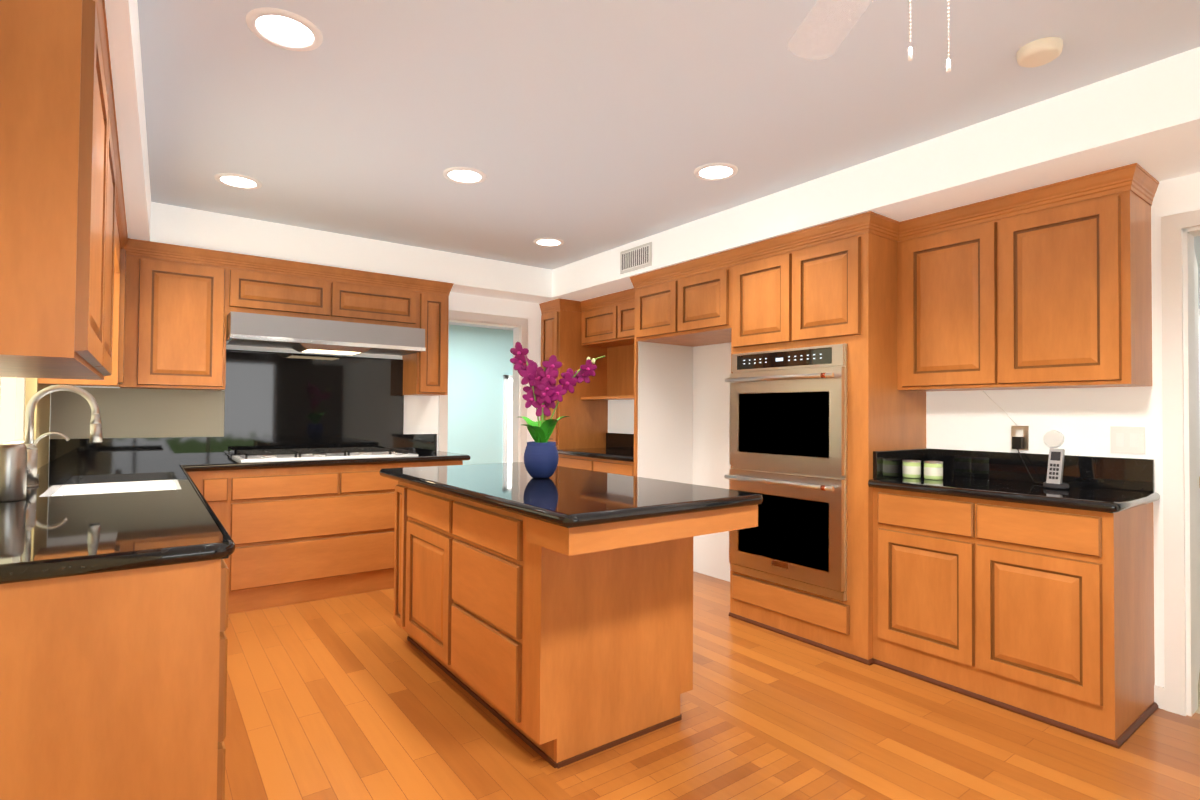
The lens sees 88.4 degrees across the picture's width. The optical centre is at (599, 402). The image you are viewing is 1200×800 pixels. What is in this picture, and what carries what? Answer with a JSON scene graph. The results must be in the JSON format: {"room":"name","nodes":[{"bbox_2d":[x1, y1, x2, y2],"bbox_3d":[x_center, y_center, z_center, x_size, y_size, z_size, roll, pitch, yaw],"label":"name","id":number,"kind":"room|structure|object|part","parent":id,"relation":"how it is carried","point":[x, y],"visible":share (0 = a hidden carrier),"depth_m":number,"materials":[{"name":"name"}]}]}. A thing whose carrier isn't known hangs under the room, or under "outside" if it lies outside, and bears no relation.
{"room":"kitchen","nodes":[
{"label":"kitchen","id":0,"kind":"room"},
{"bbox_2d":[24,378,50,468],"bbox_3d":[-0.559,-0.023,-0.112,0.116,2.500,9.420,1,-1,-36],"label":"wall","id":1,"kind":"structure","parent":0,"point":[33,386],"depth_m":3.39,"materials":[{"name":"beige paint"}]},
{"bbox_2d":[0,377,34,443],"bbox_3d":[-2.591,-0.271,2.667,0.094,0.940,1.400,1,-1,-36],"label":"window","id":2,"kind":"structure","parent":1,"relation":"in","point":[12,403],"depth_m":3.09,"materials":[{"name":"white glass"}]},
{"bbox_2d":[0,0,115,379],"bbox_3d":[-1.463,-0.549,1.530,0.352,0.905,0.685,1,-1,-36],"label":"upper cabinet","id":3,"kind":"object","parent":1,"relation":"attached to","point":[58,113],"depth_m":1.33,"materials":[{"name":"brown wood"}]},
{"bbox_2d":[0,121,119,383],"bbox_3d":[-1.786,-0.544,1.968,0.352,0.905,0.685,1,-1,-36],"label":"upper cabinet","id":4,"kind":"object","parent":1,"relation":"attached to","point":[115,207],"depth_m":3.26,"materials":[{"name":"brown wood"}]},
{"bbox_2d":[43,224,127,387],"bbox_3d":[-2.897,-0.539,3.476,0.352,0.880,0.260,1,-1,-36],"label":"upper cabinet","id":5,"kind":"object","parent":1,"relation":"attached to","point":[122,328],"depth_m":3.48,"materials":[{"name":"brown wood"}]},
{"bbox_2d":[93,0,453,295],"bbox_3d":[-1.374,-0.926,3.144,2.398,0.095,3.228,1,-1,-36],"label":"soffit","id":6,"kind":"object","parent":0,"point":[135,249],"depth_m":3.96,"materials":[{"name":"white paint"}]},
{"bbox_2d":[49,292,541,450],"bbox_3d":[-1.747,0.055,4.940,4.200,2.500,0.116,1,-1,-36],"label":"wall","id":7,"kind":"structure","parent":0,"point":[421,414],"depth_m":5.26,"materials":[{"name":"white paint"}]},
{"bbox_2d":[48,436,223,463],"bbox_3d":[-2.940,0.294,3.969,0.895,0.140,0.020,1,-1,-36],"label":"backsplash","id":8,"kind":"structure","parent":7,"relation":"attached to","point":[92,447],"depth_m":3.94,"materials":[{"name":"black stone"}]},
{"bbox_2d":[116,238,231,391],"bbox_3d":[-2.695,-0.530,3.916,0.540,0.880,0.410,1,-1,-36],"label":"upper cabinet","id":9,"kind":"object","parent":7,"relation":"attached to","point":[176,342],"depth_m":3.81,"materials":[{"name":"brown wood"}]},
{"bbox_2d":[224,252,427,355],"bbox_3d":[-1.942,-0.675,4.408,1.250,0.562,0.515,1,-1,-36],"label":"upper cabinet","id":10,"kind":"object","parent":7,"relation":"attached to","point":[269,302],"depth_m":4.26,"materials":[{"name":"brown wood"}]},
{"bbox_2d":[226,311,425,355],"bbox_3d":[-1.943,-0.456,4.402,1.244,0.199,0.519,1,-1,-36],"label":"range hood","id":11,"kind":"object","parent":10,"relation":"in","point":[309,335],"depth_m":4.21,"materials":[{"name":"silver metal"}]},
{"bbox_2d":[400,280,451,395],"bbox_3d":[-1.389,-0.502,4.916,0.250,0.880,0.350,1,-1,-36],"label":"upper cabinet","id":12,"kind":"object","parent":7,"relation":"attached to","point":[426,375],"depth_m":4.80,"materials":[{"name":"brown wood"}]},
{"bbox_2d":[438,310,527,462],"bbox_3d":[-1.042,0.270,5.445,0.840,2.100,0.135,1,-1,-36],"label":"trim","id":13,"kind":"structure","parent":7,"relation":"attached to","point":[519,325],"depth_m":5.60,"materials":[{"name":"white"}]},
{"bbox_2d":[187,461,462,613],"bbox_3d":[-1.920,0.856,4.335,1.770,0.875,0.630,1,-1,-36],"label":"base cabinets","id":14,"kind":"object","parent":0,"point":[305,532],"depth_m":3.97,"materials":[{"name":"brown wood"}]},
{"bbox_2d":[447,324,512,464],"bbox_3d":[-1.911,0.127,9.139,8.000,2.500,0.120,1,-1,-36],"label":"doorway","id":15,"kind":"structure","parent":0,"point":[480,365],"depth_m":9.11,"materials":[{"name":"teal"}]},
{"bbox_2d":[503,375,512,462],"bbox_3d":[-1.253,0.389,9.521,0.520,1.620,0.060,1,-1,-36],"label":"room window","id":16,"kind":"structure","parent":15,"relation":"in","point":[507,412],"depth_m":9.38,"materials":[{"name":"white glass"}]},
{"bbox_2d":[105,0,1199,303],"bbox_3d":[1.092,-1.116,1.120,3.968,0.246,9.424,1,-1,-36],"label":"soffit","id":17,"kind":"structure","parent":0,"point":[1147,118],"depth_m":2.91,"materials":[{"name":"white paint"}]},
{"bbox_2d":[620,242,651,273],"bbox_3d":[0.258,-1.057,4.515,0.013,0.170,0.360,1,-1,-36],"label":"ceiling vent","id":18,"kind":"object","parent":17,"relation":"in","point":[636,258],"visible":1,"depth_m":4.50,"materials":[{"name":"white metal"}]},
{"bbox_2d":[137,0,1199,330],"bbox_3d":[0.843,-1.239,4.091,14.800,0.100,14.900,1,-1,-36],"label":"ceiling","id":19,"kind":"structure","parent":0,"point":[583,128],"depth_m":2.49,"materials":[{"name":"white paint"}]},
{"bbox_2d":[214,173,261,188],"bbox_3d":[-1.993,-1.220,3.405,0.230,0.008,0.230,1,-1,-36],"label":"recessed light","id":20,"kind":"object","parent":19,"relation":"in","point":[239,181],"visible":0.98,"depth_m":3.39,"materials":[{"name":"white"}]},
{"bbox_2d":[246,7,322,50],"bbox_3d":[-1.046,-1.236,2.053,0.230,0.008,0.230,1,-1,-36],"label":"recessed light","id":21,"kind":"object","parent":19,"relation":"in","point":[284,29],"visible":1,"depth_m":2.04,"materials":[{"name":"white"}]},
{"bbox_2d":[443,167,486,183],"bbox_3d":[-0.722,-1.212,3.298,0.230,0.008,0.230,1,-1,-36],"label":"recessed light","id":22,"kind":"object","parent":19,"relation":"in","point":[464,175],"visible":1,"depth_m":3.29,"materials":[{"name":"white"}]},
{"bbox_2d":[533,238,563,246],"bbox_3d":[-0.379,-1.187,4.569,0.230,0.008,0.230,1,-1,-36],"label":"recessed light","id":23,"kind":"object","parent":19,"relation":"in","point":[549,242],"visible":1,"depth_m":4.57,"materials":[{"name":"white"}]},
{"bbox_2d":[694,162,737,180],"bbox_3d":[0.604,-1.202,3.219,0.230,0.008,0.230,1,-1,-36],"label":"recessed light","id":24,"kind":"object","parent":19,"relation":"in","point":[715,171],"visible":1,"depth_m":3.21,"materials":[{"name":"white"}]},
{"bbox_2d":[788,0,950,72],"bbox_3d":[0.719,-0.957,1.240,1.222,0.565,1.198,1,-1,-36],"label":"ceiling fan","id":25,"kind":"object","parent":19,"relation":"hanging from","point":[948,69],"visible":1,"depth_m":1.72,"materials":[{"name":"white"}]},
{"bbox_2d":[1016,37,1062,67],"bbox_3d":[1.510,-1.199,2.123,0.132,0.038,0.132,1,-1,-36],"label":"smoke detector","id":26,"kind":"object","parent":19,"relation":"attached to","point":[1040,52],"visible":1,"depth_m":2.09,"materials":[{"name":"beige plastic"}]},
{"bbox_2d":[224,571,1199,799],"bbox_3d":[-0.393,1.256,0.033,7.680,0.050,9.480,1,-1,-36],"label":"floor","id":27,"kind":"structure","parent":0,"point":[359,696],"depth_m":2.36,"materials":[{"name":"brown wood"}]},
{"bbox_2d":[0,560,239,799],"bbox_3d":[-1.321,0.812,1.534,0.630,0.875,0.550,1,-1,-36],"label":"base cabinet","id":28,"kind":"object","parent":27,"relation":"on","point":[112,687],"depth_m":1.38,"materials":[{"name":"brown wood"}]},
{"bbox_2d":[0,452,470,587],"bbox_3d":[-1.373,0.382,3.133,2.428,0.040,3.223,1,-1,-36],"label":"countertop","id":29,"kind":"structure","parent":28,"relation":"on","point":[64,519],"depth_m":3.12,"materials":[{"name":"black stone"}]},
{"bbox_2d":[0,444,26,501],"bbox_3d":[-2.065,0.241,2.154,0.096,0.197,0.096,1,-1,-36],"label":"canister","id":30,"kind":"object","parent":29,"relation":"on","point":[13,457],"depth_m":2.13,"materials":[{"name":"silver metal"}]},
{"bbox_2d":[33,432,69,480],"bbox_3d":[-2.464,0.239,2.767,0.135,0.217,0.032,1,-1,-36],"label":"faucet","id":31,"kind":"object","parent":29,"relation":"on","point":[40,437],"depth_m":2.76,"materials":[{"name":"silver metal"}]},
{"bbox_2d":[25,385,102,487],"bbox_3d":[-2.233,0.134,2.559,0.268,0.423,0.155,1,-1,-36],"label":"faucet","id":32,"kind":"object","parent":29,"relation":"on","point":[95,423],"depth_m":2.54,"materials":[{"name":"silver metal"}]},
{"bbox_2d":[52,480,176,495],"bbox_3d":[-2.121,0.497,2.712,0.454,0.217,0.894,1,-1,-36],"label":"sink basin","id":33,"kind":"object","parent":29,"relation":"in","point":[66,487],"depth_m":3.03,"materials":[{"name":"white ceramic"}]},
{"bbox_2d":[232,447,417,461],"bbox_3d":[-1.918,0.354,4.355,1.120,0.050,0.500,1,-1,-36],"label":"cooktop","id":34,"kind":"object","parent":29,"relation":"in","point":[263,455],"depth_m":4.21,"materials":[{"name":"silver metal"}]},
{"bbox_2d":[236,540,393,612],"bbox_3d":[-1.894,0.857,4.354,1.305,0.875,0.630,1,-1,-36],"label":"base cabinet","id":35,"kind":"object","parent":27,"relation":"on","point":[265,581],"depth_m":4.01,"materials":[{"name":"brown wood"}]},
{"bbox_2d":[379,462,762,768],"bbox_3d":[-0.280,0.817,2.861,0.936,0.927,1.866,1,-1,-36],"label":"kitchen island","id":36,"kind":"object","parent":27,"relation":"on","point":[549,620],"visible":0.96,"depth_m":2.34,"materials":[{"name":"brown wood"}]},
{"bbox_2d":[379,462,762,527],"bbox_3d":[-0.277,0.374,2.868,0.936,0.040,1.866,1,-1,-36],"label":"island countertop","id":37,"kind":"structure","parent":36,"relation":"on","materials":[{"name":"black stone"}]},
{"bbox_2d":[510,342,604,477],"bbox_3d":[-0.206,0.031,2.924,0.343,0.645,0.339,1,-1,-36],"label":"orchid","id":38,"kind":"object","parent":37,"relation":"on","point":[543,391],"visible":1,"depth_m":2.89,"materials":[{"name":"purple plant"}]},
{"bbox_2d":[557,451,586,469],"bbox_3d":[0.020,0.889,5.377,0.570,0.875,0.614,1,-1,-36],"label":"base cabinet","id":39,"kind":"object","parent":27,"relation":"on","point":[570,461],"depth_m":5.25,"materials":[{"name":"brown wood"}]},
{"bbox_2d":[540,307,610,450],"bbox_3d":[-0.245,-0.204,5.774,0.560,1.240,0.320,1,-1,-36],"label":"tall cabinet","id":40,"kind":"object","parent":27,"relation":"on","point":[586,425],"depth_m":5.61,"materials":[{"name":"brown wood"}]},
{"bbox_2d":[559,447,690,458],"bbox_3d":[0.070,0.431,5.317,0.575,0.040,1.419,1,-1,-36],"label":"countertop","id":41,"kind":"structure","parent":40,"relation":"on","point":[607,452],"depth_m":4.86,"materials":[{"name":"stone"}]},
{"bbox_2d":[587,455,694,562],"bbox_3d":[0.308,0.885,4.985,0.570,0.875,0.614,1,-1,-36],"label":"base cabinet","id":42,"kind":"object","parent":27,"relation":"on","point":[673,470],"depth_m":4.76,"materials":[{"name":"brown wood"}]},
{"bbox_2d":[719,211,925,665],"bbox_3d":[1.291,0.181,3.616,0.635,2.250,0.910,1,-1,-36],"label":"tall cabinet","id":43,"kind":"object","parent":27,"relation":"on","point":[793,379],"depth_m":3.32,"materials":[{"name":"brown wood"}]},
{"bbox_2d":[871,487,954,691],"bbox_3d":[1.743,0.862,3.038,0.570,0.875,0.544,1,-1,-36],"label":"base cabinet","id":44,"kind":"object","parent":27,"relation":"on","point":[913,536],"depth_m":2.92,"materials":[{"name":"brown wood"}]},
{"bbox_2d":[955,499,1157,748],"bbox_3d":[1.990,0.858,2.703,0.570,0.875,0.544,1,-1,-36],"label":"base cabinet","id":45,"kind":"object","parent":27,"relation":"on","point":[1054,608],"depth_m":2.50,"materials":[{"name":"brown wood"}]},
{"bbox_2d":[871,475,1159,514],"bbox_3d":[1.868,0.403,2.863,0.593,0.040,0.983,1,-1,-36],"label":"countertop","id":46,"kind":"structure","parent":45,"relation":"on","point":[1105,500],"depth_m":2.66,"materials":[{"name":"black stone"}]},
{"bbox_2d":[902,460,920,477],"bbox_3d":[1.611,0.340,3.191,0.086,0.089,0.086,1,-1,-36],"label":"candle jar","id":47,"kind":"object","parent":46,"relation":"on","point":[911,468],"visible":1,"depth_m":3.16,"materials":[{"name":"green glass"}]},
{"bbox_2d":[924,461,942,479],"bbox_3d":[1.686,0.340,3.123,0.086,0.089,0.086,1,-1,-36],"label":"candle jar","id":48,"kind":"object","parent":46,"relation":"on","point":[933,470],"visible":1,"depth_m":3.09,"materials":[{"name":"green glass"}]},
{"bbox_2d":[1016,446,1042,483],"bbox_3d":[2.058,0.295,2.928,0.118,0.172,0.190,1,-1,-36],"label":"phone cord","id":49,"kind":"object","parent":46,"relation":"on","point":[1026,466],"visible":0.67,"depth_m":2.99,"materials":[{"name":"black plastic"}]},
{"bbox_2d":[1043,448,1068,488],"bbox_3d":[2.039,0.292,2.762,0.096,0.177,0.096,1,-1,-36],"label":"cordless phone","id":50,"kind":"object","parent":46,"relation":"on","point":[1055,469],"visible":1,"depth_m":2.75,"materials":[{"name":"grey plastic"}]},
{"bbox_2d":[608,172,1199,686],"bbox_3d":[2.728,0.045,2.310,0.116,2.500,9.420,1,-1,-36],"label":"wall","id":51,"kind":"structure","parent":0,"point":[1082,420],"depth_m":2.86,"materials":[{"name":"white paint"}]},
{"bbox_2d":[579,294,634,350],"bbox_3d":[0.127,-0.721,5.479,0.330,0.400,0.606,1,-1,-36],"label":"upper cabinet","id":52,"kind":"object","parent":51,"relation":"attached to","point":[594,313],"depth_m":5.46,"materials":[{"name":"brown wood"}]},
{"bbox_2d":[611,289,646,346],"bbox_3d":[0.420,-0.726,5.081,0.330,0.400,0.606,1,-1,-36],"label":"upper cabinet","id":53,"kind":"object","parent":51,"relation":"attached to","point":[620,301],"depth_m":5.14,"materials":[{"name":"brown wood"}]},
{"bbox_2d":[631,267,722,350],"bbox_3d":[0.644,-0.693,4.540,0.610,0.480,0.531,1,-1,-36],"label":"upper cabinet","id":54,"kind":"object","parent":51,"relation":"attached to","point":[649,292],"depth_m":4.46,"materials":[{"name":"brown wood"}]},
{"bbox_3d":[0.493,-0.888,4.482,0.308,0.095,3.288,1,-1,-36],"label":"crown","id":55,"kind":"part","parent":54,"relation":"part of","materials":[{"name":"brown wood"}]},
{"bbox_2d":[667,252,722,342],"bbox_3d":[0.887,-0.697,4.211,0.610,0.480,0.531,1,-1,-36],"label":"upper cabinet","id":56,"kind":"object","parent":51,"relation":"attached to","point":[694,287],"depth_m":4.07,"materials":[{"name":"brown wood"}]},
{"bbox_2d":[607,431,1154,490],"bbox_3d":[1.221,0.331,4.224,0.022,0.140,3.905,1,-1,-36],"label":"backsplash","id":57,"kind":"structure","parent":51,"relation":"attached to","point":[1080,471],"depth_m":3.05,"materials":[{"name":"black stone"}]},
{"bbox_2d":[875,447,926,478],"bbox_3d":[1.592,0.317,3.257,0.528,0.140,0.022,1,-1,-36],"label":"backsplash","id":58,"kind":"structure","parent":51,"relation":"attached to","point":[888,464],"depth_m":3.19,"materials":[{"name":"black stone"}]},
{"bbox_2d":[895,203,974,394],"bbox_3d":[1.852,-0.508,3.131,0.330,0.880,0.550,1,-1,-36],"label":"upper cabinet","id":59,"kind":"object","parent":51,"relation":"attached to","point":[935,252],"depth_m":3.09,"materials":[{"name":"brown wood"}]},
{"bbox_2d":[1011,425,1028,449],"bbox_3d":[2.070,0.172,3.057,0.045,0.120,0.075,1,-1,-36],"label":"electrical outlet plate","id":60,"kind":"object","parent":51,"relation":"attached to","point":[1020,437],"visible":0.98,"depth_m":3.05,"materials":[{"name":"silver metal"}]},
{"bbox_2d":[983,391,1016,424],"bbox_3d":[2.033,0.024,3.143,0.004,0.178,0.158,1,-1,-36],"label":"cable","id":61,"kind":"object","parent":60,"relation":"attached to","point":[999,407],"visible":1,"depth_m":3.14,"materials":[{"name":"white plastic"}]},
{"bbox_2d":[1043,430,1063,447],"bbox_3d":[2.164,0.171,2.949,0.022,0.084,0.084,1,-1,-36],"label":"door chime","id":62,"kind":"object","parent":51,"relation":"attached to","point":[1053,438],"visible":0.96,"depth_m":2.94,"materials":[{"name":"white plastic"}]},
{"bbox_2d":[975,163,1154,390],"bbox_3d":[2.096,-0.512,2.801,0.330,0.880,0.550,1,-1,-36],"label":"upper cabinet","id":63,"kind":"object","parent":51,"relation":"attached to","point":[1063,270],"depth_m":2.66,"materials":[{"name":"brown wood"}]},
{"bbox_2d":[1110,426,1144,453],"bbox_3d":[2.332,0.164,2.732,0.009,0.120,0.120,1,-1,-36],"label":"switch plate","id":64,"kind":"object","parent":51,"relation":"attached to","point":[1127,439],"visible":1,"depth_m":2.73,"materials":[{"name":"white plastic"}]},
{"bbox_2d":[1154,209,1199,716],"bbox_3d":[2.743,0.247,2.266,0.138,2.095,1.065,1,-1,-36],"label":"trim","id":65,"kind":"structure","parent":51,"relation":"attached to","point":[1177,693],"depth_m":2.59,"materials":[{"name":"white wood"}]},
{"bbox_2d":[1194,251,1199,680],"bbox_3d":[2.824,0.291,2.943,0.846,2.010,0.159,1,-1,-36],"label":"door leaf","id":66,"kind":"structure","parent":51,"relation":"in","point":[1197,425],"depth_m":3.00,"materials":[{"name":"white"}]},
{"bbox_2d":[1195,672,1199,713],"bbox_3d":[6.031,1.367,3.537,6.820,0.050,7.500,1,-1,-36],"label":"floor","id":67,"kind":"structure","parent":0,"point":[1198,711],"depth_m":2.73,"materials":[{"name":"beige"}]},
{"bbox_2d":[1199,309,1199,414],"bbox_3d":[8.351,0.140,5.261,0.120,2.500,7.500,1,-1,-36],"label":"wall","id":68,"kind":"structure","parent":0,"point":[1199,361],"depth_m":7.12,"materials":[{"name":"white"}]}
]}

